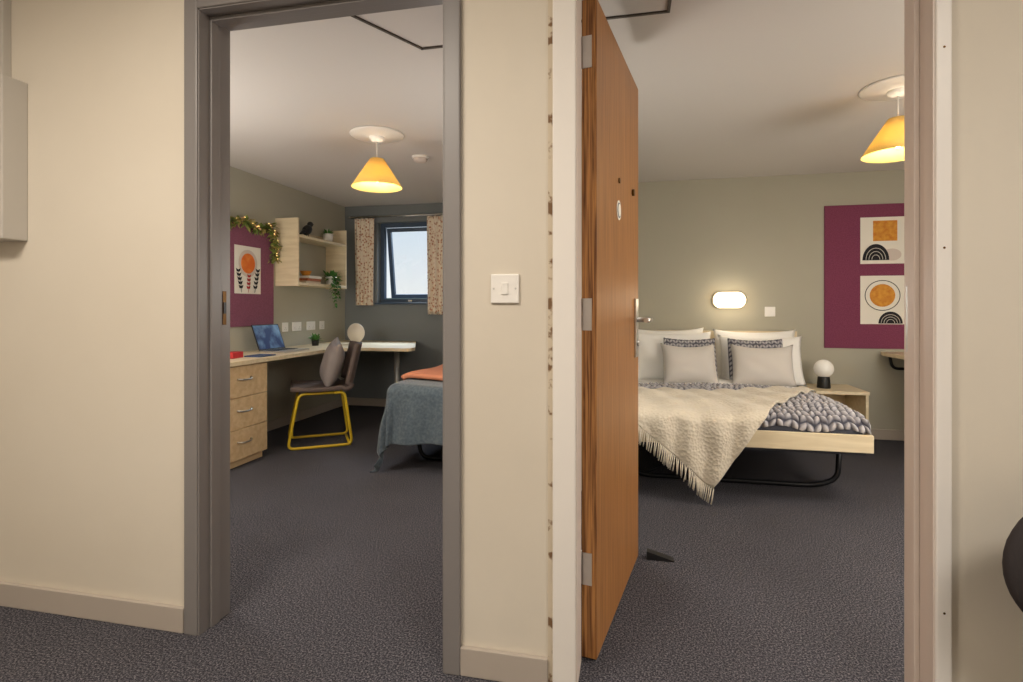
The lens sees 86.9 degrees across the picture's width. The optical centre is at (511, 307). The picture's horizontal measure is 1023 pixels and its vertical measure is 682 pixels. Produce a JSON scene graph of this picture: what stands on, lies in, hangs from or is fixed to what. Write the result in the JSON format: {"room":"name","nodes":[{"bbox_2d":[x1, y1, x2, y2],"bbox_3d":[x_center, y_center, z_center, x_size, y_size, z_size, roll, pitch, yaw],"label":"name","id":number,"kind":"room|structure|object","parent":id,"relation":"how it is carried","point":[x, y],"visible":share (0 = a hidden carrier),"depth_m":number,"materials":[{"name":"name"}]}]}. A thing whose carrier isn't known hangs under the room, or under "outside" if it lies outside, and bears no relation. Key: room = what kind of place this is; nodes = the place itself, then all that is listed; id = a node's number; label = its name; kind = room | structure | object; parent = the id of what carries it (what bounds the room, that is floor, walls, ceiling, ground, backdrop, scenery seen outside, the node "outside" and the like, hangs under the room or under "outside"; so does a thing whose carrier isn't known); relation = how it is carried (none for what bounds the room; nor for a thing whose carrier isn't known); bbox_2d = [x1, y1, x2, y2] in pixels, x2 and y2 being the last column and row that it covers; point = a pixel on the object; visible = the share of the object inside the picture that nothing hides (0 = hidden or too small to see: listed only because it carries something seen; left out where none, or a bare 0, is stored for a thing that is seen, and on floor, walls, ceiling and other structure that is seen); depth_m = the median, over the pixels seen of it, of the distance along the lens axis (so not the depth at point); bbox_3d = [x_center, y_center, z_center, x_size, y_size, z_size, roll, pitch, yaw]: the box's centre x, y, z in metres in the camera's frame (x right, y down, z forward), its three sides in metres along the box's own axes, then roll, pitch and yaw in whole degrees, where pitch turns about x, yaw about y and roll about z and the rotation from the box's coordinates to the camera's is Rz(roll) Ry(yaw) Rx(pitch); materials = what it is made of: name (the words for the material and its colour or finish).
{"room":"hallway","nodes":[
{"label":"hallway","id":0,"kind":"room"},
{"bbox_2d":[230,166,344,421],"bbox_3d":[-2.370,-0.025,4.247,0.120,2.250,3.910,0,0,12],"label":"wall","id":1,"kind":"structure","parent":0,"point":[263,200],"depth_m":5.22,"materials":[{"name":"paint"}]},
{"bbox_2d":[230,219,273,326],"bbox_3d":[-2.290,-0.282,4.296,0.014,0.875,1.220,0,0,12],"label":"notice board","id":2,"kind":"object","parent":1,"relation":"attached to","point":[245,309],"visible":0.14,"depth_m":4.63,"materials":[{"name":"fabric"}]},
{"bbox_2d":[234,244,260,293],"bbox_3d":[-2.223,-0.320,4.558,0.005,0.400,0.320,0,0,12],"label":"print","id":3,"kind":"object","parent":2,"relation":"attached to","point":[247,260],"visible":1,"depth_m":4.55,"materials":[{"name":"white paper"}]},
{"bbox_2d":[282,322,287,331],"bbox_3d":[-2.123,0.180,5.069,0.012,0.086,0.086,0,0,12],"label":"wall socket","id":4,"kind":"object","parent":1,"relation":"attached to","point":[284,325],"visible":1,"depth_m":5.06,"materials":[{"name":"white plastic"}]},
{"bbox_2d":[292,322,300,330],"bbox_3d":[-2.085,0.180,5.245,0.012,0.086,0.146,0,0,12],"label":"wall socket","id":5,"kind":"object","parent":1,"relation":"attached to","point":[296,326],"visible":1,"depth_m":5.23,"materials":[{"name":"white plastic"}]},
{"bbox_2d":[267,399,341,431],"bbox_3d":[-2.304,1.058,4.228,0.016,0.085,3.880,0,0,12],"label":"baseboard","id":6,"kind":"structure","parent":1,"relation":"attached to","point":[279,422],"depth_m":5.35,"materials":[{"name":"beige paint"}]},
{"bbox_2d":[306,321,314,329],"bbox_3d":[-2.034,0.180,5.479,0.012,0.086,0.146,0,0,12],"label":"wall socket","id":7,"kind":"object","parent":1,"relation":"attached to","point":[309,325],"visible":1,"depth_m":5.46,"materials":[{"name":"white plastic"}]},
{"bbox_2d":[275,217,346,288],"bbox_3d":[-1.952,-0.510,5.327,0.235,0.620,0.858,0,0,12],"label":"wall shelf","id":8,"kind":"object","parent":1,"relation":"attached to","point":[286,272],"visible":0.93,"depth_m":4.93,"materials":[{"name":"brown wood"}]},
{"bbox_2d":[230,215,281,263],"bbox_3d":[-2.224,-0.588,4.300,0.109,0.400,1.329,0,0,12],"label":"garland","id":9,"kind":"object","parent":8,"relation":"hanging from","point":[249,224],"visible":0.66,"depth_m":4.71,"materials":[{"name":"green plant"}]},
{"bbox_2d":[299,222,313,235],"bbox_3d":[-1.942,-0.749,5.128,0.080,0.160,0.238,0,0,12],"label":"bird figurine","id":10,"kind":"object","parent":8,"relation":"on","point":[307,229],"visible":0.91,"depth_m":5.10,"materials":[{"name":"black ceramic"}]},
{"bbox_2d":[299,271,320,283],"bbox_3d":[-1.974,-0.295,5.215,0.180,0.122,0.250,0,0,12],"label":"book stack","id":11,"kind":"object","parent":8,"relation":"on","point":[305,278],"visible":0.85,"depth_m":5.17,"materials":[{"name":"beige paper"}]},
{"bbox_2d":[300,271,311,275],"bbox_3d":[-1.985,-0.332,5.213,0.110,0.050,0.110,0,0,12],"label":"bowl","id":12,"kind":"object","parent":11,"relation":"on","point":[304,273],"depth_m":5.18,"materials":[{"name":"orange ceramic"}]},
{"bbox_2d":[299,276,320,278],"bbox_3d":[-1.974,-0.294,5.217,0.180,0.024,0.206,0,0,12],"label":"book","id":13,"kind":"object","parent":11,"relation":"on","point":[300,277],"depth_m":5.12,"materials":[{"name":"beige paper"}]},
{"bbox_2d":[299,278,320,281],"bbox_3d":[-1.979,-0.271,5.217,0.170,0.024,0.228,0,0,12],"label":"book","id":14,"kind":"object","parent":11,"relation":"on","point":[300,279],"depth_m":5.13,"materials":[{"name":"brown paper"}]},
{"bbox_2d":[299,281,320,283],"bbox_3d":[-1.984,-0.246,5.217,0.160,0.024,0.250,0,0,12],"label":"book","id":15,"kind":"object","parent":11,"relation":"on","point":[317,282],"depth_m":5.18,"materials":[{"name":"beige paper"}]},
{"bbox_2d":[321,229,332,240],"bbox_3d":[-1.875,-0.738,5.495,0.139,0.138,0.134,0,0,12],"label":"potted succulent","id":16,"kind":"object","parent":8,"relation":"on","point":[328,236],"visible":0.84,"depth_m":5.47,"materials":[{"name":"white ceramic"}]},
{"bbox_2d":[323,233,332,240],"bbox_3d":[-1.870,-0.712,5.505,0.104,0.085,0.104,0,0,12],"label":"pot","id":17,"kind":"object","parent":16,"relation":"attached to","point":[326,236],"depth_m":5.47,"materials":[{"name":"white ceramic"}]},
{"bbox_2d":[323,270,342,307],"bbox_3d":[-1.809,-0.192,5.502,0.239,0.392,0.327,0,0,-34],"label":"trailing plant","id":18,"kind":"object","parent":8,"relation":"on","point":[331,279],"visible":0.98,"depth_m":5.46,"materials":[{"name":"green plant"}]},
{"bbox_2d":[319,321,323,328],"bbox_3d":[-1.991,0.180,5.674,0.012,0.086,0.086,0,0,12],"label":"wall socket","id":19,"kind":"object","parent":1,"relation":"attached to","point":[321,323],"visible":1,"depth_m":5.66,"materials":[{"name":"white plastic"}]},
{"bbox_2d":[345,203,442,398],"bbox_3d":[-0.523,-0.025,5.958,3.000,2.250,0.220,0,0,12],"label":"wall","id":20,"kind":"structure","parent":0,"point":[374,374],"depth_m":6.04,"materials":[{"name":"grey paint"}]},
{"bbox_2d":[347,397,385,406],"bbox_3d":[-0.543,1.058,5.842,2.730,0.085,0.016,0,0,12],"label":"baseboard","id":21,"kind":"structure","parent":20,"relation":"attached to","point":[351,401],"depth_m":6.07,"materials":[{"name":"beige"}]},
{"bbox_2d":[349,213,442,218],"bbox_3d":[-1.179,-1.015,5.953,1.327,0.028,0.069,0,0,12],"label":"rail","id":22,"kind":"object","parent":20,"relation":"attached to","point":[435,213],"visible":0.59,"depth_m":5.95,"materials":[{"name":"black metal"}]},
{"bbox_2d":[355,218,373,304],"bbox_3d":[-1.643,-0.515,6.028,0.243,0.970,0.052,0,0,12],"label":"curtain","id":23,"kind":"object","parent":22,"relation":"hanging from","point":[364,228],"visible":1,"depth_m":6.03,"materials":[{"name":"beige fabric"}]},
{"bbox_2d":[427,215,442,314],"bbox_3d":[-0.771,-0.465,5.838,0.316,1.070,0.052,0,0,12],"label":"curtain","id":24,"kind":"object","parent":22,"relation":"hanging from","point":[434,223],"visible":0.57,"depth_m":5.84,"materials":[{"name":"beige fabric"}]},
{"bbox_2d":[375,303,427,303],"bbox_3d":[-1.117,-0.050,6.001,0.820,0.020,0.110,0,0,12],"label":"sill","id":25,"kind":"structure","parent":20,"relation":"attached to","point":[375,303],"depth_m":5.97,"materials":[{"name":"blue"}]},
{"bbox_2d":[381,222,427,302],"bbox_3d":[-1.081,-0.510,6.165,0.780,0.900,0.226,0,0,12],"label":"window","id":26,"kind":"structure","parent":20,"relation":"in","point":[384,226],"depth_m":6.14,"materials":[{"name":"blue"}]},
{"bbox_2d":[351,16,442,49],"bbox_3d":[-0.361,-1.147,2.127,0.724,0.006,0.514,0,0,12],"label":"ceiling hatch","id":27,"kind":"object","parent":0,"point":[356,17],"depth_m":2.28,"materials":[{"name":"grey metal"}]},
{"bbox_2d":[0,405,903,681],"bbox_3d":[0.295,1.150,2.290,6.200,0.100,7.200,0,0,12],"label":"floor","id":28,"kind":"structure","parent":0,"point":[336,564],"depth_m":2.14,"materials":[{"name":"grey carpet"}]},
{"bbox_2d":[230,362,266,468],"bbox_3d":[-2.084,0.747,3.806,0.525,0.706,0.510,0,0,12],"label":"drawer pedestal","id":29,"kind":"object","parent":28,"relation":"on","point":[248,383],"visible":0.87,"depth_m":3.80,"materials":[{"name":"brown wood"}]},
{"bbox_2d":[230,340,415,382],"bbox_3d":[-1.592,0.733,4.645,1.226,0.735,2.798,0,0,12],"label":"desk","id":30,"kind":"object","parent":28,"relation":"on","point":[367,345],"visible":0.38,"depth_m":4.94,"materials":[{"name":"brown wood"}]},
{"bbox_2d":[230,351,242,358],"bbox_3d":[-2.028,0.343,3.937,0.080,0.045,0.110,0,0,12],"label":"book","id":31,"kind":"object","parent":30,"relation":"on","point":[234,354],"visible":0.71,"depth_m":3.92,"materials":[{"name":"red paper"}]},
{"bbox_2d":[244,354,275,356],"bbox_3d":[-1.903,0.360,4.089,0.140,0.010,0.180,0,0,12],"label":"notebook","id":32,"kind":"object","parent":30,"relation":"on","point":[254,355],"visible":1,"depth_m":4.04,"materials":[{"name":"blue paper"}]},
{"bbox_2d":[251,324,308,352],"bbox_3d":[-1.950,0.253,4.570,0.318,0.224,0.340,0,0,12],"label":"laptop","id":33,"kind":"object","parent":30,"relation":"on","point":[268,337],"visible":1,"depth_m":4.56,"materials":[{"name":"silver metal"}]},
{"bbox_2d":[308,333,323,345],"bbox_3d":[-1.902,0.301,5.246,0.190,0.128,0.172,0,0,12],"label":"plant","id":34,"kind":"object","parent":30,"relation":"on","point":[315,338],"depth_m":5.22,"materials":[{"name":"green plant"}]},
{"bbox_2d":[347,323,364,341],"bbox_3d":[-1.573,0.260,5.461,0.122,0.211,0.155,0,0,-41],"label":"table lamp","id":35,"kind":"object","parent":30,"relation":"on","point":[355,332],"visible":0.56,"depth_m":5.45,"materials":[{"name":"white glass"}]},
{"bbox_2d":[287,336,361,449],"bbox_3d":[-1.530,0.669,4.444,0.579,0.862,0.476,0,0,-22],"label":"desk chair","id":36,"kind":"object","parent":28,"relation":"on","point":[334,354],"visible":1,"depth_m":4.31,"materials":[{"name":"yellow"}]},
{"bbox_2d":[319,336,344,386],"bbox_3d":[-1.477,0.440,4.443,0.191,0.405,0.436,0,0,-22],"label":"cushion","id":37,"kind":"object","parent":36,"relation":"on","point":[334,354],"depth_m":4.30,"materials":[{"name":"grey fabric"}]},
{"bbox_2d":[370,364,442,471],"bbox_3d":[-0.129,0.675,4.444,1.245,0.851,2.012,0,0,12],"label":"bed","id":38,"kind":"object","parent":28,"relation":"on","point":[413,412],"visible":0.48,"depth_m":3.60,"materials":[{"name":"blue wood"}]},
{"bbox_2d":[377,378,442,459],"bbox_3d":[-0.310,0.800,3.833,1.142,0.579,0.722,0,0,12],"label":"throw","id":39,"kind":"object","parent":38,"relation":"on","point":[413,412],"depth_m":3.59,"materials":[{"name":"blue fabric"}]},
{"bbox_2d":[401,364,442,380],"bbox_3d":[-0.205,0.500,4.159,1.035,0.074,0.801,0,0,12],"label":"throw","id":40,"kind":"object","parent":38,"relation":"on","point":[435,373],"depth_m":3.87,"materials":[{"name":"orange fabric"}]},
{"bbox_2d":[647,548,673,561],"bbox_3d":[0.651,1.083,2.365,0.115,0.035,0.040,0,0,12],"label":"wedge","id":41,"kind":"object","parent":28,"relation":"on","point":[653,555],"visible":1,"depth_m":2.35,"materials":[{"name":"black plastic"}]},
{"bbox_2d":[638,328,873,504],"bbox_3d":[1.484,0.634,3.860,1.555,0.931,1.945,0,0,12],"label":"double bed","id":42,"kind":"object","parent":28,"relation":"on","point":[706,398],"visible":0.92,"depth_m":3.23,"materials":[{"name":"beige fabric"}]},
{"bbox_2d":[638,328,702,333],"bbox_3d":[1.328,0.390,4.682,0.660,0.442,0.214,0,0,12],"label":"pillow","id":43,"kind":"object","parent":42,"relation":"on","point":[700,330],"depth_m":4.67,"materials":[{"name":"white fabric"}]},
{"bbox_2d":[638,331,710,378],"bbox_3d":[1.343,0.400,4.515,0.668,0.408,0.244,0,0,12],"label":"pillow","id":44,"kind":"object","parent":42,"relation":"on","point":[650,356],"depth_m":4.48,"materials":[{"name":"white fabric"}]},
{"bbox_2d":[660,343,718,382],"bbox_3d":[1.381,0.430,4.199,0.431,0.306,0.226,0,0,12],"label":"cushion","id":45,"kind":"object","parent":42,"relation":"on","point":[682,362],"depth_m":4.13,"materials":[{"name":"grey fabric"}]},
{"bbox_2d":[663,337,717,377],"bbox_3d":[1.424,0.399,4.302,0.405,0.318,0.171,0,0,12],"label":"knit cushion","id":46,"kind":"object","parent":42,"relation":"on","point":[709,344],"depth_m":4.30,"materials":[{"name":"grey fabric"}]},
{"bbox_2d":[638,376,793,387],"bbox_3d":[1.553,0.608,4.364,1.384,0.086,0.851,0,0,12],"label":"duvet","id":47,"kind":"object","parent":42,"relation":"on","point":[722,381],"depth_m":4.07,"materials":[{"name":"white fabric"}]},
{"bbox_2d":[638,385,814,487],"bbox_3d":[1.368,0.764,3.320,1.488,0.480,0.727,0,0,-3],"label":"throw","id":48,"kind":"object","parent":42,"relation":"on","point":[706,429],"depth_m":3.05,"materials":[{"name":"beige fabric"}]},
{"bbox_2d":[713,329,794,375],"bbox_3d":[2.041,0.400,4.525,0.660,0.442,0.211,0,0,12],"label":"pillow","id":49,"kind":"object","parent":42,"relation":"on","point":[720,336],"depth_m":4.52,"materials":[{"name":"white fabric"}]},
{"bbox_2d":[638,382,870,433],"bbox_3d":[1.377,0.616,3.556,1.406,0.131,1.029,0,0,12],"label":"knitted blanket","id":50,"kind":"object","parent":42,"relation":"on","point":[796,410],"depth_m":3.18,"materials":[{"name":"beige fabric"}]},
{"bbox_2d":[727,338,782,379],"bbox_3d":[1.903,0.399,4.197,0.405,0.318,0.171,0,0,12],"label":"knit cushion","id":51,"kind":"object","parent":42,"relation":"on","point":[735,346],"depth_m":4.20,"materials":[{"name":"grey fabric"}]},
{"bbox_2d":[718,335,806,386],"bbox_3d":[2.017,0.420,4.367,0.647,0.389,0.238,0,0,12],"label":"pillow","id":52,"kind":"object","parent":42,"relation":"on","point":[723,361],"depth_m":4.35,"materials":[{"name":"white fabric"}]},
{"bbox_2d":[730,344,796,386],"bbox_3d":[1.899,0.430,4.085,0.460,0.306,0.228,0,0,12],"label":"cushion","id":53,"kind":"object","parent":42,"relation":"on","point":[757,364],"depth_m":4.03,"materials":[{"name":"grey fabric"}]},
{"bbox_2d":[799,383,869,419],"bbox_3d":[2.604,0.873,4.383,0.380,0.455,0.435,0,0,12],"label":"bedside table","id":54,"kind":"object","parent":28,"relation":"on","point":[857,399],"visible":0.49,"depth_m":4.27,"materials":[{"name":"brown wood"}]},
{"bbox_2d":[813,360,833,388],"bbox_3d":[2.522,0.530,4.363,0.148,0.229,0.148,0,0,12],"label":"table lamp","id":55,"kind":"object","parent":54,"relation":"on","point":[823,369],"visible":1,"depth_m":4.32,"materials":[{"name":"white glass"}]},
{"bbox_2d":[881,352,903,369],"bbox_3d":[3.195,0.733,3.438,0.718,0.735,2.079,0,0,12],"label":"desk","id":56,"kind":"object","parent":28,"relation":"on","point":[900,355],"visible":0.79,"depth_m":4.42,"materials":[{"name":"brown wood"}]},
{"bbox_2d":[1002,517,1022,611],"bbox_3d":[1.242,0.736,0.920,0.465,0.728,0.507,0,0,12],"label":"office chair","id":57,"kind":"object","parent":28,"relation":"on","point":[1012,559],"visible":1,"depth_m":1.15,"materials":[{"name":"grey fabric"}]},
{"bbox_2d":[0,0,1022,681],"bbox_3d":[0.151,-0.125,1.630,6.200,2.450,0.130,0,0,12],"label":"wall","id":58,"kind":"structure","parent":0,"point":[92,303],"depth_m":1.63,"materials":[{"name":"paint"}]},
{"bbox_2d":[0,0,10,76],"bbox_3d":[-1.886,-1.087,1.993,0.065,0.525,0.030,0,0,12],"label":"trunking","id":59,"kind":"object","parent":58,"relation":"attached to","point":[5,5],"visible":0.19,"depth_m":1.98,"materials":[{"name":"beige plastic"}]},
{"bbox_2d":[0,74,27,241],"bbox_3d":[-2.012,-0.535,1.985,0.463,0.580,0.098,0,0,12],"label":"upper cabinet","id":60,"kind":"object","parent":58,"relation":"attached to","point":[13,92],"visible":1,"depth_m":1.93,"materials":[{"name":"beige"}]},
{"bbox_2d":[0,581,183,632],"bbox_3d":[-1.991,1.058,2.022,1.808,0.085,0.016,0,0,12],"label":"baseboard","id":61,"kind":"structure","parent":58,"relation":"attached to","point":[125,611],"depth_m":1.90,"materials":[{"name":"beige wood"}]},
{"bbox_2d":[184,0,198,635],"bbox_3d":[-1.077,0.022,1.822,0.052,2.155,0.018,0,0,12],"label":"trim","id":62,"kind":"structure","parent":58,"relation":"attached to","point":[190,6],"depth_m":1.81,"materials":[{"name":"grey wood"}]},
{"bbox_2d":[198,10,229,635],"bbox_3d":[-1.036,0.048,1.884,0.004,2.105,0.144,0,0,12],"label":"lining","id":63,"kind":"object","parent":58,"relation":"attached to","point":[203,19],"visible":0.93,"depth_m":1.85,"materials":[{"name":"grey wood"}]},
{"bbox_2d":[210,17,219,626],"bbox_3d":[-1.031,0.050,1.878,0.008,2.101,0.040,0,0,12],"label":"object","id":64,"kind":"object","parent":63,"relation":"attached to","point":[214,28],"visible":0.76,"depth_m":1.87,"materials":[{"name":"grey wood"}]},
{"bbox_2d":[222,291,225,324],"bbox_3d":[-1.023,0.000,1.925,0.002,0.120,0.018,0,0,12],"label":"strike plate","id":65,"kind":"object","parent":63,"relation":"attached to","point":[223,292],"visible":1,"depth_m":1.92,"materials":[{"name":"gold metal"}]},
{"bbox_2d":[223,302,225,313],"bbox_3d":[-1.021,0.000,1.925,0.002,0.040,0.012,0,0,12],"label":"keep","id":66,"kind":"object","parent":65,"relation":"attached to","point":[224,303],"visible":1,"depth_m":1.92,"materials":[{"name":"black metal"}]},
{"bbox_2d":[197,0,442,30],"bbox_3d":[-0.614,-1.021,1.789,0.869,0.068,0.150,0,0,12],"label":"trim","id":67,"kind":"structure","parent":58,"relation":"attached to","point":[234,15],"depth_m":1.80,"materials":[{"name":"grey wood"}]},
{"bbox_2d":[443,0,443,672],"bbox_3d":[-0.190,0.048,1.700,0.004,2.105,0.144,0,0,12],"label":"lining","id":68,"kind":"object","parent":58,"relation":"attached to","point":[443,0],"visible":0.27,"depth_m":1.63,"materials":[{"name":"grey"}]},
{"bbox_2d":[444,0,460,675],"bbox_3d":[-0.178,0.022,1.626,0.052,2.155,0.018,0,0,12],"label":"trim","id":69,"kind":"structure","parent":58,"relation":"attached to","point":[452,8],"depth_m":1.62,"materials":[{"name":"grey"}]},
{"bbox_2d":[460,645,547,681],"bbox_3d":[-0.023,1.058,1.593,0.264,0.085,0.016,0,0,12],"label":"baseboard","id":70,"kind":"structure","parent":58,"relation":"attached to","point":[475,662],"depth_m":1.59,"materials":[{"name":"beige wood"}]},
{"bbox_2d":[491,274,518,302],"bbox_3d":[-0.020,-0.057,1.594,0.086,0.086,0.013,0,0,12],"label":"light switch","id":71,"kind":"object","parent":58,"relation":"attached to","point":[504,287],"visible":1,"depth_m":1.59,"materials":[{"name":"white plastic"}]},
{"bbox_2d":[548,0,552,681],"bbox_3d":[0.114,0.022,1.569,0.014,2.155,0.006,0,0,12],"label":"chipped paint edge","id":72,"kind":"object","parent":58,"relation":"attached to","point":[550,2],"visible":1,"depth_m":1.57,"materials":[{"name":"beige paint"}]},
{"bbox_2d":[553,0,575,681],"bbox_3d":[0.152,0.022,1.554,0.066,2.155,0.018,0,0,12],"label":"trim","id":73,"kind":"structure","parent":58,"relation":"attached to","point":[564,11],"depth_m":1.54,"materials":[{"name":"white"}]},
{"bbox_2d":[576,0,580,681],"bbox_3d":[0.201,0.048,1.614,0.004,2.105,0.144,0,0,12],"label":"lining","id":74,"kind":"object","parent":58,"relation":"attached to","point":[578,2],"visible":1,"depth_m":1.59,"materials":[{"name":"beige paint"}]},
{"bbox_2d":[582,0,637,659],"bbox_3d":[0.390,0.064,2.039,0.047,2.057,0.773,0,0,23],"label":"door","id":75,"kind":"structure","parent":58,"relation":"in","point":[609,89],"depth_m":1.82,"materials":[{"name":"brown wood"}]},
{"bbox_2d":[617,200,620,219],"bbox_3d":[0.396,-0.360,1.989,0.002,0.072,0.072,0,0,23],"label":"sign plate","id":76,"kind":"object","parent":75,"relation":"attached to","point":[618,201],"visible":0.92,"depth_m":1.97,"materials":[{"name":"white metal"}]},
{"bbox_2d":[618,204,620,215],"bbox_3d":[0.398,-0.360,1.988,0.001,0.046,0.046,0,0,23],"label":"round sign","id":77,"kind":"object","parent":76,"relation":"attached to","point":[619,206],"visible":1,"depth_m":1.98,"materials":[{"name":"white plastic"}]},
{"bbox_2d":[634,299,637,356],"bbox_3d":[0.537,0.085,2.320,0.008,0.250,0.060,0,0,22],"label":"backplate","id":78,"kind":"object","parent":75,"relation":"attached to","point":[635,300],"visible":1,"depth_m":2.29,"materials":[{"name":"silver metal"}]},
{"bbox_2d":[637,317,652,322],"bbox_3d":[0.547,0.050,2.251,0.070,0.022,0.140,0,0,23],"label":"lever","id":79,"kind":"object","parent":78,"relation":"attached to","point":[639,319],"visible":0.98,"depth_m":2.27,"materials":[{"name":"silver metal"}]},
{"bbox_2d":[908,0,919,681],"bbox_3d":[1.067,0.050,1.433,0.014,2.101,0.035,0,0,12],"label":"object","id":80,"kind":"object","parent":58,"relation":"attached to","point":[913,5],"visible":1,"depth_m":1.42,"materials":[{"name":"beige paint"}]},
{"bbox_2d":[904,0,934,681],"bbox_3d":[1.074,0.048,1.424,0.004,2.105,0.144,0,0,12],"label":"lining","id":81,"kind":"object","parent":58,"relation":"attached to","point":[927,7],"visible":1,"depth_m":1.38,"materials":[{"name":"beige"}]},
{"bbox_2d":[906,286,907,351],"bbox_3d":[1.081,0.030,1.470,0.003,0.180,0.023,0,0,12],"label":"keep","id":82,"kind":"object","parent":81,"relation":"attached to","point":[906,286],"visible":0.49,"depth_m":1.47,"materials":[{"name":"silver metal"}]},
{"bbox_2d":[935,0,951,681],"bbox_3d":[1.079,0.022,1.352,0.036,2.155,0.018,0,0,12],"label":"trim","id":83,"kind":"structure","parent":58,"relation":"attached to","point":[943,8],"depth_m":1.34,"materials":[{"name":"white paint"}]},
{"bbox_2d":[230,0,903,206],"bbox_3d":[0.613,-1.200,3.751,6.200,0.100,4.210,0,0,12],"label":"ceiling","id":84,"kind":"structure","parent":0,"point":[727,88],"depth_m":2.85,"materials":[{"name":"grey paint"}]},
{"bbox_2d":[349,125,403,192],"bbox_3d":[-0.890,-0.974,3.571,0.350,0.353,0.350,0,0,12],"label":"pendant lamp","id":85,"kind":"object","parent":84,"relation":"hanging from","point":[376,176],"visible":1,"depth_m":3.52,"materials":[{"name":"yellow fabric"}]},
{"bbox_2d":[412,154,428,163],"bbox_3d":[-0.692,-1.127,4.102,0.130,0.046,0.130,0,0,12],"label":"smoke detector","id":86,"kind":"object","parent":84,"relation":"attached to","point":[418,158],"visible":1,"depth_m":4.06,"materials":[{"name":"white plastic"}]},
{"bbox_2d":[858,74,903,162],"bbox_3d":[2.009,-0.974,2.806,0.350,0.353,0.350,0,0,12],"label":"pendant lamp","id":87,"kind":"object","parent":84,"relation":"hanging from","point":[887,146],"visible":0.62,"depth_m":2.79,"materials":[{"name":"yellow fabric"},{"name":"white plastic"}]},
{"bbox_2d":[581,116,581,490],"bbox_3d":[0.444,-0.025,3.634,0.120,2.250,3.910,0,0,12],"label":"wall partition","id":88,"kind":"structure","parent":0,"point":[581,116],"depth_m":3.24,"materials":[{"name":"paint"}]},
{"bbox_2d":[581,550,581,583],"bbox_3d":[0.221,0.815,1.700,0.012,0.100,0.012,0,0,22],"label":"hinge knuckle","id":89,"kind":"object","parent":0,"point":[581,550],"depth_m":1.69},
{"bbox_2d":[581,298,581,329],"bbox_3d":[0.221,0.020,1.700,0.012,0.100,0.012,0,0,22],"label":"hinge knuckle","id":90,"kind":"object","parent":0,"point":[581,298],"depth_m":1.69},
{"bbox_2d":[581,37,581,70],"bbox_3d":[0.221,-0.800,1.700,0.012,0.100,0.012,0,0,22],"label":"hinge knuckle","id":91,"kind":"object","parent":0,"point":[581,37],"depth_m":1.69},
{"bbox_2d":[581,0,671,22],"bbox_3d":[0.368,-1.147,1.926,0.410,0.006,0.432,0,0,12],"label":"ceiling hatch","id":92,"kind":"object","parent":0,"point":[669,1],"depth_m":2.10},
{"bbox_2d":[638,170,903,429],"bbox_3d":[2.350,-0.025,4.748,3.130,2.250,0.120,0,0,12],"label":"wall","id":93,"kind":"structure","parent":0,"point":[761,239],"depth_m":4.73,"materials":[{"name":"paint"}]},
{"bbox_2d":[713,292,745,307],"bbox_3d":[1.915,-0.070,4.748,0.270,0.145,0.065,0,0,12],"label":"wall light","id":94,"kind":"object","parent":93,"relation":"attached to","point":[720,299],"visible":1,"depth_m":4.72,"materials":[{"name":"white plastic"}]},
{"bbox_2d":[765,307,774,316],"bbox_3d":[2.251,0.032,4.702,0.086,0.086,0.012,0,0,12],"label":"light switch","id":95,"kind":"object","parent":93,"relation":"attached to","point":[769,311],"visible":1,"depth_m":4.70,"materials":[{"name":"white plastic"}]},
{"bbox_2d":[824,203,903,348],"bbox_3d":[3.096,-0.265,4.517,0.874,1.210,0.014,0,0,12],"label":"notice board","id":96,"kind":"object","parent":93,"relation":"attached to","point":[843,269],"visible":0.56,"depth_m":4.56,"materials":[{"name":"fabric"}]},
{"bbox_2d":[860,275,903,323],"bbox_3d":[3.096,-0.068,4.506,0.330,0.405,0.006,0,0,12],"label":"print","id":97,"kind":"object","parent":96,"relation":"attached to","point":[881,297],"visible":1,"depth_m":4.51,"materials":[{"name":"white paper"}]},
{"bbox_2d":[860,216,903,263],"bbox_3d":[3.096,-0.565,4.506,0.330,0.390,0.007,0,0,12],"label":"print","id":98,"kind":"object","parent":96,"relation":"attached to","point":[881,238],"visible":0.99,"depth_m":4.51,"materials":[{"name":"white paper"}]},
{"bbox_2d":[871,429,903,440],"bbox_3d":[2.282,1.058,4.694,3.000,0.085,0.016,0,0,12],"label":"baseboard","id":99,"kind":"structure","parent":93,"relation":"attached to","point":[880,434],"depth_m":4.50,"materials":[{"name":"beige wood"}]},
{"label":"outside","id":100,"kind":"structure","parent":0,"visible":0},
{"bbox_3d":[9.267,7.200,42.502,80.000,0.200,73.000,0,0,12],"label":"ground","id":101,"kind":"structure","parent":100,"visible":0},
{"bbox_2d":[387,298,427,298],"bbox_3d":[-0.511,3.250,32.863,35.000,7.700,4.000,0,0,12],"label":"rooftops","id":102,"kind":"object","parent":101,"relation":"on","point":[387,298],"visible":0.02,"depth_m":32.05,"materials":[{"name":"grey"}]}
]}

